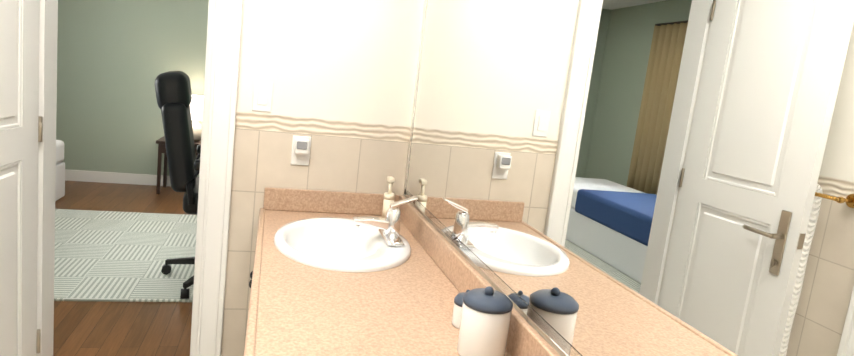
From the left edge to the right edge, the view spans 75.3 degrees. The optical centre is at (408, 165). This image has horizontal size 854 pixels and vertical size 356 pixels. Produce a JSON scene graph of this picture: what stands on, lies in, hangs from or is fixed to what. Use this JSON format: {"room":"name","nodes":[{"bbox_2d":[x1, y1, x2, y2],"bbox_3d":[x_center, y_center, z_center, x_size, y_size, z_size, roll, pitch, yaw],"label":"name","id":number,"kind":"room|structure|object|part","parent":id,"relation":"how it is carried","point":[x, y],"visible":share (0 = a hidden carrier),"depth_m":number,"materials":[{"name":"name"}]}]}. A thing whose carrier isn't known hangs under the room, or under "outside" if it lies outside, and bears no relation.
{"room":"bathroom","nodes":[
{"label":"bathroom","id":0,"kind":"room"},
{"bbox_2d":[53,180,196,355],"bbox_3d":[-1.731,0.601,4.039,4.200,0.050,3.900,4,9,-14],"label":"floor","id":1,"kind":"structure","parent":0,"point":[88,328],"depth_m":2.86,"materials":[{"name":"brown wood"}]},
{"bbox_2d":[55,140,64,200],"bbox_3d":[-3.203,0.176,3.766,0.860,0.523,2.200,4,9,-14],"label":"bed","id":2,"kind":"object","parent":1,"relation":"on","point":[60,181],"visible":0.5,"depth_m":4.80,"materials":[{"name":"white"}]},
{"bbox_2d":[54,209,196,301],"bbox_3d":[-2.431,0.538,3.740,2.190,0.010,1.830,4,9,-14],"label":"rug","id":3,"kind":"object","parent":1,"relation":"on","point":[108,256],"visible":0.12,"depth_m":3.68,"materials":[{"name":"fabric"}]},
{"bbox_2d":[154,71,200,298],"bbox_3d":[-0.980,0.098,3.441,1.103,1.255,0.713,3,9,-20],"label":"office chair","id":4,"kind":"object","parent":3,"relation":"on","point":[173,94],"visible":0.4,"depth_m":3.02,"materials":[{"name":"black leather"}]},
{"bbox_2d":[156,136,200,193],"bbox_3d":[-2.069,0.021,5.661,0.900,0.530,0.400,4,9,-14],"label":"side table","id":5,"kind":"object","parent":1,"relation":"on","point":[160,142],"visible":0.29,"depth_m":5.41,"materials":[{"name":"black wood"}]},
{"bbox_2d":[190,95,203,140],"bbox_3d":[-2.141,-0.470,5.555,0.300,0.450,0.300,4,9,-14],"label":"table lamp","id":6,"kind":"object","parent":5,"relation":"on","point":[196,106],"visible":0.56,"depth_m":5.43,"materials":[{"name":"beige ceramic"}]},
{"bbox_3d":[-2.129,-0.578,5.539,0.300,0.230,0.300,4,9,-14],"label":"lamp shade","id":7,"kind":"part","parent":6,"relation":"part of","materials":[{"name":"white fabric"}]},
{"bbox_2d":[56,0,208,176],"bbox_3d":[-2.055,-0.975,5.767,4.400,2.460,0.100,4,9,-14],"label":"wall","id":8,"kind":"structure","parent":0,"point":[115,58],"depth_m":5.55,"materials":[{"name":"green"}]},
{"bbox_2d":[65,169,170,185],"bbox_3d":[-2.170,0.189,5.888,4.200,0.110,0.015,4,9,-14],"label":"baseboard","id":9,"kind":"structure","parent":8,"relation":"attached to","point":[108,177],"depth_m":5.66,"materials":[{"name":"white paint"}]},
{"bbox_2d":[221,0,423,355],"bbox_3d":[-0.372,-0.247,2.210,0.785,2.460,0.060,4,9,-14],"label":"wall","id":10,"kind":"structure","parent":0,"point":[340,75],"depth_m":2.19,"materials":[{"name":"tile"}]},
{"bbox_2d":[190,0,215,355],"bbox_3d":[-0.790,-0.074,2.172,0.018,2.040,0.120,4,9,-14],"label":"trim","id":11,"kind":"structure","parent":10,"relation":"attached to","point":[205,146],"depth_m":2.13,"materials":[{"name":"white paint"}]},
{"bbox_2d":[196,0,242,355],"bbox_3d":[-0.713,-0.104,2.109,0.095,2.134,0.026,4,9,-14],"label":"door frame","id":12,"kind":"structure","parent":10,"relation":"attached to","point":[221,105],"depth_m":2.13,"materials":[{"name":"white paint"}]},
{"bbox_2d":[252,80,272,111],"bbox_3d":[-0.561,-0.265,2.125,0.072,0.117,0.010,4,9,-14],"label":"light switch","id":13,"kind":"object","parent":10,"relation":"attached to","point":[262,95],"visible":1,"depth_m":2.12,"materials":[{"name":"white paint"}]},
{"bbox_2d":[291,135,310,165],"bbox_3d":[-0.422,-0.054,2.175,0.072,0.117,0.049,4,9,-14],"label":"electrical outlet","id":14,"kind":"object","parent":10,"relation":"attached to","point":[300,152],"visible":1,"depth_m":2.19,"materials":[{"name":"white paint"}]},
{"bbox_2d":[264,187,383,214],"bbox_3d":[-0.308,0.150,2.254,0.545,0.090,0.019,4,9,-14],"label":"backsplash","id":15,"kind":"structure","parent":10,"relation":"attached to","point":[275,199],"depth_m":2.23,"materials":[{"name":"beige stone"}]},
{"bbox_2d":[404,211,560,355],"bbox_3d":[0.243,0.377,1.164,0.019,0.090,2.438,4,9,-14],"label":"backsplash","id":16,"kind":"structure","parent":10,"relation":"attached to","point":[523,340],"depth_m":1.53,"materials":[{"name":"beige stone"}]},
{"bbox_2d":[403,0,424,197],"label":"wall","id":17,"kind":"structure","parent":0,"point":[404,195],"depth_m":2.26,"materials":[{"name":"tile"}]},
{"bbox_2d":[411,202,566,355],"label":"frame","id":18,"kind":"object","parent":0,"point":[533,324],"depth_m":1.33,"materials":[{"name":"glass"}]},
{"bbox_2d":[404,0,853,355],"bbox_3d":[0.340,-0.406,1.027,0.008,1.480,2.380,4,9,-14],"label":"mirror","id":19,"kind":"object","parent":18,"relation":"attached to","point":[629,177],"visible":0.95,"depth_m":0.82,"materials":[{"name":"clear glass"}]},
{"bbox_3d":[-0.581,1.174,1.109,1.530,0.050,2.440,4,9,-14],"label":"floor","id":20,"kind":"structure","parent":0,"visible":0},
{"bbox_2d":[246,215,259,330],"bbox_3d":[-0.084,0.810,1.163,0.589,0.756,2.438,4,9,-14],"label":"bathroom vanity","id":21,"kind":"object","parent":20,"relation":"on","point":[250,283],"depth_m":1.71,"materials":[{"name":"white"}]},
{"bbox_2d":[244,207,511,355],"bbox_3d":[-0.033,0.420,1.106,0.574,0.038,2.438,4,9,-14],"label":"countertop","id":22,"kind":"structure","parent":21,"relation":"on","point":[291,313],"depth_m":1.34,"materials":[{"name":"beige stone"}]},
{"bbox_2d":[272,211,431,274],"bbox_3d":[-0.227,0.313,1.875,0.456,0.141,0.550,4,9,-14],"label":"sink","id":23,"kind":"object","parent":22,"relation":"in","point":[301,241],"depth_m":1.92,"materials":[{"name":"white ceramic"}]},
{"bbox_2d":[352,195,417,246],"bbox_3d":[-0.082,0.177,1.886,0.214,0.156,0.176,4,9,-14],"label":"faucet","id":24,"kind":"object","parent":22,"relation":"on","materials":[{"name":"silver metal"}]},
{"bbox_2d":[382,176,394,217],"bbox_3d":[-0.080,0.134,2.244,0.045,0.173,0.055,4,9,-14],"label":"soap dispenser","id":25,"kind":"object","parent":22,"relation":"on","point":[389,196],"visible":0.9,"depth_m":2.22,"materials":[{"name":"beige ceramic"}]},
{"bbox_2d":[452,290,469,328],"bbox_3d":[0.138,0.341,1.326,0.061,0.089,0.061,4,9,-14],"label":"canister","id":26,"kind":"object","parent":22,"relation":"on","point":[457,308],"visible":0.25,"depth_m":1.31,"materials":[{"name":"white ceramic"}]},
{"bbox_2d":[457,286,512,355],"bbox_3d":[0.164,0.332,1.185,0.106,0.153,0.106,4,9,-14],"label":"canister","id":27,"kind":"object","parent":22,"relation":"on","point":[485,321],"visible":1,"depth_m":1.14,"materials":[{"name":"white ceramic"}]},
{"bbox_3d":[-1.419,-0.323,1.945,0.230,2.460,0.060,4,9,-14],"label":"wall","id":28,"kind":"structure","parent":0,"visible":0},
{"bbox_2d":[0,0,42,355],"bbox_3d":[-1.240,-0.043,1.668,0.108,2.017,0.613,5,9,-12],"label":"door","id":29,"kind":"structure","parent":28,"relation":"in","point":[19,67],"depth_m":1.84,"materials":[{"name":"white paint"}]},
{"bbox_3d":[-1.238,-0.062,1.665,0.108,1.660,0.613,5,9,-12],"label":"door hardware","id":30,"kind":"part","parent":29,"relation":"part of","materials":[{"name":"silver metal"}]},
{"bbox_2d":[37,0,57,355],"bbox_3d":[-1.329,-0.113,2.035,0.018,2.040,0.120,4,9,-14],"label":"trim","id":31,"kind":"structure","parent":28,"relation":"attached to","point":[48,22],"depth_m":2.04,"materials":[{"name":"white paint"}]}
]}

